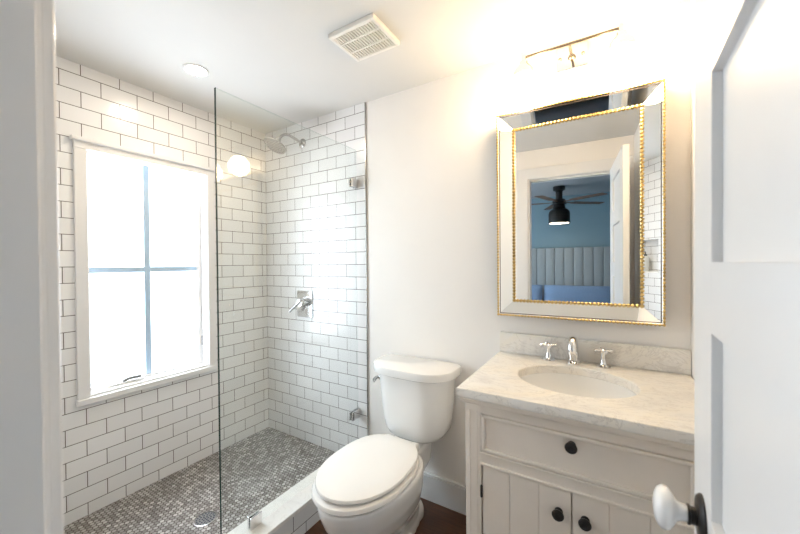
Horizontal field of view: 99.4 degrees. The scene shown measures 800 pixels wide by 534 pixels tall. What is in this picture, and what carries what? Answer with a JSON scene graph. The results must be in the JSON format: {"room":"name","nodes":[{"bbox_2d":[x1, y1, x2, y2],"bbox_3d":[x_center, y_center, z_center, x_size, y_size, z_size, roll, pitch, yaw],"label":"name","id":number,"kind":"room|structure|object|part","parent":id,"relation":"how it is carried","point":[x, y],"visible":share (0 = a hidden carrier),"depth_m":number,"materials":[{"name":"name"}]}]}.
{"room":"bathroom","nodes":[
{"label":"bathroom","id":0,"kind":"room"},
{"bbox_2d":[56,56,268,525],"bbox_3d":[-1.469,0.192,1.960,0.120,2.385,1.790,0,1,31],"label":"wall","id":1,"kind":"structure","parent":0,"point":[115,448],"depth_m":2.01,"materials":[{"name":"tile"}]},
{"bbox_2d":[69,134,217,406],"bbox_3d":[-1.434,0.019,1.965,0.134,1.318,0.714,0,1,31],"label":"window","id":2,"kind":"structure","parent":1,"relation":"in","point":[204,269],"depth_m":1.97,"materials":[{"name":"white paint"}]},
{"bbox_3d":[-1.478,0.614,1.871,0.019,0.026,0.085,0,1,41],"label":"crank handle","id":3,"kind":"part","parent":2,"relation":"part of","materials":[{"name":"grey plastic"}]},
{"bbox_3d":[-1.473,0.019,1.989,0.040,1.250,0.600,0,1,31],"label":"sash","id":4,"kind":"part","parent":2,"relation":"part of","materials":[{"name":"white paint"}]},
{"bbox_3d":[-1.431,0.656,1.973,0.130,0.044,0.698,0,1,31],"label":"sill","id":5,"kind":"part","parent":2,"relation":"part of","materials":[{"name":"white paint"}]},
{"bbox_2d":[64,427,334,533],"bbox_3d":[-1.068,1.299,1.721,0.810,0.130,1.570,0,1,31],"label":"floor","id":6,"kind":"structure","parent":0,"point":[257,469],"depth_m":1.87,"materials":[{"name":"grey tile"}]},
{"bbox_2d":[193,511,216,526],"bbox_3d":[-0.953,1.231,1.661,0.104,0.004,0.104,0,1,31],"label":"shower drain","id":7,"kind":"object","parent":6,"relation":"on","point":[206,518],"visible":1,"depth_m":1.66,"materials":[{"name":"silver metal"}]},
{"bbox_2d":[55,0,687,133],"bbox_3d":[-0.334,-1.052,1.232,2.820,0.100,1.820,0,1,31],"label":"ceiling","id":8,"kind":"structure","parent":0,"point":[272,65],"depth_m":1.51,"materials":[{"name":"white paint"}]},
{"bbox_2d":[183,63,208,76],"bbox_3d":[-1.036,-0.998,1.725,0.116,0.006,0.116,0,1,31],"label":"recessed light","id":9,"kind":"object","parent":8,"relation":"in","point":[193,69],"visible":1,"depth_m":1.72,"materials":[{"name":"white paint"}]},
{"bbox_2d":[328,13,399,61],"bbox_3d":[-0.155,-0.995,1.486,0.240,0.022,0.204,0,1,31],"label":"ceiling vent","id":10,"kind":"object","parent":8,"relation":"in","point":[366,37],"visible":1,"depth_m":1.47,"materials":[{"name":"white plastic"}]},
{"bbox_2d":[335,21,393,58],"bbox_3d":[-0.155,-0.993,1.486,0.197,0.013,0.174,0,1,31],"label":"grille","id":11,"kind":"object","parent":10,"relation":"attached to","point":[359,39],"depth_m":1.48,"materials":[{"name":"white plastic"}]},
{"bbox_2d":[304,498,465,533],"bbox_3d":[0.133,1.342,0.983,1.770,0.080,1.820,0,1,31],"label":"floor","id":12,"kind":"structure","parent":0,"point":[437,519],"depth_m":1.72,"materials":[{"name":"brown wood"}]},
{"bbox_2d":[227,468,319,533],"bbox_3d":[-0.658,1.227,1.469,0.152,0.152,1.569,0,1,31],"label":"shower curb","id":13,"kind":"object","parent":12,"relation":"on","point":[294,511],"visible":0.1,"depth_m":1.63,"materials":[{"name":"stone"}]},
{"bbox_2d":[214,87,359,533],"bbox_3d":[-0.499,0.211,1.750,0.028,1.870,0.898,0,1,31],"label":"glass panel","id":14,"kind":"object","parent":13,"relation":"on","point":[254,520],"visible":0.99,"depth_m":1.37,"materials":[{"name":"clear glass"}]},
{"bbox_2d":[312,354,461,533],"bbox_3d":[-0.069,0.905,1.559,0.464,0.786,0.772,0,1,31],"label":"toilet","id":15,"kind":"object","parent":12,"relation":"on","point":[373,484],"visible":1,"depth_m":1.52,"materials":[{"name":"white ceramic"}]},
{"bbox_3d":[-0.141,0.882,1.456,0.376,0.026,0.522,0,1,31],"label":"seat","id":16,"kind":"part","parent":15,"relation":"part of","materials":[{"name":"white plastic"}]},
{"bbox_3d":[-0.137,0.851,1.462,0.362,0.025,0.506,0,1,31],"label":"lid","id":17,"kind":"part","parent":15,"relation":"part of","materials":[{"name":"white plastic"}]},
{"bbox_3d":[-0.075,1.097,1.563,0.369,0.401,0.739,0,1,31],"label":"bowl","id":18,"kind":"part","parent":15,"relation":"part of","materials":[{"name":"white ceramic"}]},
{"bbox_3d":[-0.126,0.609,1.863,0.039,0.030,0.079,0,1,31],"label":"flush lever","id":19,"kind":"part","parent":15,"relation":"part of","materials":[{"name":"silver metal"}]},
{"bbox_3d":[0.071,0.721,1.789,0.400,0.338,0.229,0,1,31],"label":"tank","id":20,"kind":"part","parent":15,"relation":"part of","materials":[{"name":"white ceramic"}]},
{"bbox_3d":[0.064,0.532,1.778,0.464,0.046,0.249,0,1,31],"label":"tank lid","id":21,"kind":"part","parent":15,"relation":"part of","materials":[{"name":"white ceramic"}]},
{"bbox_2d":[459,397,693,533],"bbox_3d":[0.653,0.871,1.247,0.696,0.848,0.568,0,1,31],"label":"vanity cabinet","id":22,"kind":"object","parent":12,"relation":"on","point":[527,472],"visible":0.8,"depth_m":1.03,"materials":[{"name":"beige paint"}]},
{"bbox_3d":[0.407,0.914,1.108,0.274,0.460,0.016,0,1,31],"label":"cabinet door","id":23,"kind":"part","parent":22,"relation":"part of","materials":[{"name":"beige paint"}]},
{"bbox_3d":[0.482,0.752,1.034,0.035,0.035,0.028,0,1,31],"label":"knob","id":24,"kind":"part","parent":22,"relation":"part of","materials":[{"name":"black metal"}]},
{"bbox_3d":[0.512,0.538,1.015,0.035,0.035,0.028,0,1,31],"label":"knob","id":25,"kind":"part","parent":22,"relation":"part of","materials":[{"name":"black metal"}]},
{"bbox_2d":[456,331,694,445],"bbox_3d":[0.654,0.383,1.241,0.719,0.126,0.581,0,1,31],"label":"countertop","id":26,"kind":"structure","parent":22,"relation":"on","point":[663,406],"depth_m":1.20,"materials":[{"name":"grey stone"}]},
{"bbox_2d":[540,336,612,368],"bbox_3d":[0.734,0.350,1.429,0.276,0.121,0.115,0,1,31],"label":"faucet","id":27,"kind":"object","parent":26,"relation":"on","point":[573,353],"visible":1,"depth_m":1.40,"materials":[{"name":"silver metal"}]},
{"bbox_3d":[0.658,0.380,1.504,0.054,0.062,0.054,0,1,31],"label":"handle","id":28,"kind":"part","parent":27,"relation":"part of","materials":[{"name":"silver metal"}]},
{"bbox_3d":[0.727,0.344,1.427,0.041,0.107,0.104,0,1,31],"label":"spout","id":29,"kind":"part","parent":27,"relation":"part of","materials":[{"name":"silver metal"}]},
{"bbox_3d":[0.744,0.401,1.454,0.054,0.020,0.054,0,1,31],"label":"spout","id":30,"kind":"part","parent":27,"relation":"part of","materials":[{"name":"silver metal"}]},
{"bbox_3d":[0.835,0.380,1.395,0.054,0.062,0.054,0,1,31],"label":"handle","id":31,"kind":"part","parent":27,"relation":"part of","materials":[{"name":"silver metal"}]},
{"bbox_2d":[521,373,636,398],"bbox_3d":[0.643,0.519,1.251,0.416,0.146,0.356,0,1,31],"label":"sink basin","id":32,"kind":"object","parent":26,"relation":"in","point":[570,384],"visible":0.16,"depth_m":1.39,"materials":[{"name":"white ceramic"}]},
{"bbox_3d":[0.512,0.461,1.016,0.696,0.022,0.036,0,1,31],"label":"cornice","id":33,"kind":"part","parent":22,"relation":"part of","materials":[{"name":"beige paint"}]},
{"bbox_3d":[0.543,0.752,0.997,0.035,0.035,0.028,0,1,31],"label":"knob","id":34,"kind":"part","parent":22,"relation":"part of","materials":[{"name":"black metal"}]},
{"bbox_3d":[0.526,0.569,1.027,0.567,0.128,0.025,0,1,31],"label":"drawer","id":35,"kind":"part","parent":22,"relation":"part of","materials":[{"name":"beige paint"}]},
{"bbox_3d":[0.649,0.914,0.961,0.286,0.460,0.016,0,1,31],"label":"cabinet door","id":36,"kind":"part","parent":22,"relation":"part of","materials":[{"name":"beige paint"}]},
{"bbox_2d":[265,0,690,484],"bbox_3d":[0.170,0.179,1.939,2.700,2.385,0.120,0,1,31],"label":"wall","id":37,"kind":"structure","parent":0,"point":[431,149],"depth_m":1.91,"materials":[{"name":"white paint"}]},
{"bbox_2d":[264,133,305,153],"bbox_3d":[-0.761,-0.818,2.248,0.147,0.150,0.294,0,1,31],"label":"shower","id":38,"kind":"object","parent":37,"relation":"attached to","point":[275,145],"visible":1,"depth_m":2.19,"materials":[{"name":"silver metal"}]},
{"bbox_3d":[-0.737,-0.856,2.278,0.018,0.068,0.206,0,1,31],"label":"arm","id":39,"kind":"part","parent":38,"relation":"part of","materials":[{"name":"silver metal"}]},
{"bbox_2d":[289,290,312,317],"bbox_3d":[-0.689,0.259,2.348,0.163,0.186,0.075,0,1,31],"label":"shower valve","id":40,"kind":"object","parent":37,"relation":"attached to","point":[304,303],"visible":1,"depth_m":2.35,"materials":[{"name":"silver metal"}]},
{"bbox_3d":[-0.722,0.270,2.346,0.111,0.095,0.024,0,1,22],"label":"lever","id":41,"kind":"part","parent":40,"relation":"part of","materials":[{"name":"silver metal"}]},
{"bbox_3d":[-0.666,0.259,2.374,0.150,0.186,0.008,0,1,31],"label":"plate","id":42,"kind":"part","parent":40,"relation":"part of","materials":[{"name":"silver metal"}]},
{"bbox_2d":[364,102,368,435],"bbox_3d":[-0.205,0.140,2.098,0.006,2.305,0.009,0,1,31],"label":"trim","id":43,"kind":"structure","parent":37,"relation":"attached to","point":[364,102],"depth_m":2.09,"materials":[{"name":"silver metal"}]},
{"bbox_2d":[421,471,465,514],"bbox_3d":[0.161,1.219,1.885,0.835,0.146,0.019,0,1,31],"label":"baseboard","id":44,"kind":"structure","parent":37,"relation":"attached to","point":[450,494],"depth_m":1.83,"materials":[{"name":"white paint"}]},
{"bbox_2d":[506,23,644,111],"bbox_3d":[0.708,-0.829,1.414,0.505,0.281,0.198,0,1,31],"label":"vanity light","id":45,"kind":"object","parent":37,"relation":"attached to","point":[623,64],"visible":1,"depth_m":1.41,"materials":[{"name":"white glass"}]},
{"bbox_3d":[0.543,-0.758,1.486,0.148,0.140,0.148,0,1,31],"label":"globe","id":46,"kind":"part","parent":45,"relation":"part of","materials":[{"name":"white glass"}]},
{"bbox_3d":[0.724,-0.916,1.438,0.032,0.032,0.111,0,1,31],"label":"arm","id":47,"kind":"part","parent":45,"relation":"part of","materials":[{"name":"gold metal"}]},
{"bbox_3d":[0.848,-0.758,1.300,0.148,0.140,0.148,0,1,31],"label":"globe","id":48,"kind":"part","parent":45,"relation":"part of","materials":[{"name":"white glass"}]},
{"bbox_2d":[496,78,665,326],"bbox_3d":[0.746,-0.243,1.469,0.638,0.946,0.059,0,1,30],"label":"wall mirror","id":49,"kind":"object","parent":37,"relation":"attached to","point":[581,182],"visible":1,"depth_m":1.45,"materials":[{"name":"silver metal"}]},
{"bbox_2d":[514,107,640,304],"bbox_3d":[0.755,-0.244,1.485,0.503,0.810,0.004,0,1,30],"label":"mirror glass","id":50,"kind":"object","parent":49,"relation":"on","point":[577,175],"depth_m":1.47,"materials":[{"name":"silver mirror"}]},
{"bbox_3d":[0.752,-0.243,1.479,0.508,0.817,0.013,0,1,30],"label":"bead trim","id":51,"kind":"part","parent":49,"relation":"part of","materials":[{"name":"gold metal"}]},
{"bbox_2d":[500,331,690,374],"bbox_3d":[0.799,0.363,1.479,0.719,0.094,0.022,0,1,31],"label":"backsplash","id":52,"kind":"structure","parent":37,"relation":"attached to","point":[656,358],"depth_m":1.42,"materials":[{"name":"grey stone"}]},
{"bbox_2d":[691,0,694,380],"bbox_3d":[0.723,0.189,0.544,0.120,2.385,1.695,0,1,31],"label":"wall","id":53,"kind":"structure","parent":0,"point":[692,1],"depth_m":1.26,"materials":[{"name":"white paint"}]},
{"bbox_3d":[-0.801,0.201,0.551,2.488,2.385,0.120,0,1,31],"label":"wall","id":54,"kind":"structure","parent":0,"visible":0},
{"bbox_2d":[0,0,50,533],"bbox_3d":[-0.125,0.284,0.141,0.672,2.057,0.121,0,1,31],"label":"trim","id":55,"kind":"structure","parent":54,"relation":"attached to","point":[25,492],"depth_m":0.34,"materials":[{"name":"white paint"}]},
{"bbox_2d":[41,0,63,533],"bbox_3d":[-0.079,0.239,0.190,0.877,2.145,0.013,0,1,31],"label":"door frame","id":56,"kind":"structure","parent":54,"relation":"attached to","point":[48,6],"depth_m":0.37,"materials":[{"name":"white paint"}]},
{"bbox_2d":[652,0,799,533],"bbox_3d":[0.365,0.279,0.329,0.166,2.030,0.668,0,1,34],"label":"door","id":57,"kind":"structure","parent":54,"relation":"in","point":[747,427],"depth_m":0.39,"materials":[{"name":"white paint"}]},
{"bbox_3d":[0.454,0.406,0.571,0.046,0.067,0.067,0,1,34],"label":"knob","id":58,"kind":"part","parent":57,"relation":"part of","materials":[{"name":"white ceramic"}]},
{"bbox_3d":[0.368,0.238,0.334,0.010,0.277,0.370,0,1,34],"label":"panel","id":59,"kind":"part","parent":57,"relation":"part of","materials":[{"name":"white paint"}]},
{"bbox_3d":[0.365,-0.142,0.330,0.010,0.275,0.370,0,1,34],"label":"panel","id":60,"kind":"part","parent":57,"relation":"part of","materials":[{"name":"white paint"}]}
]}

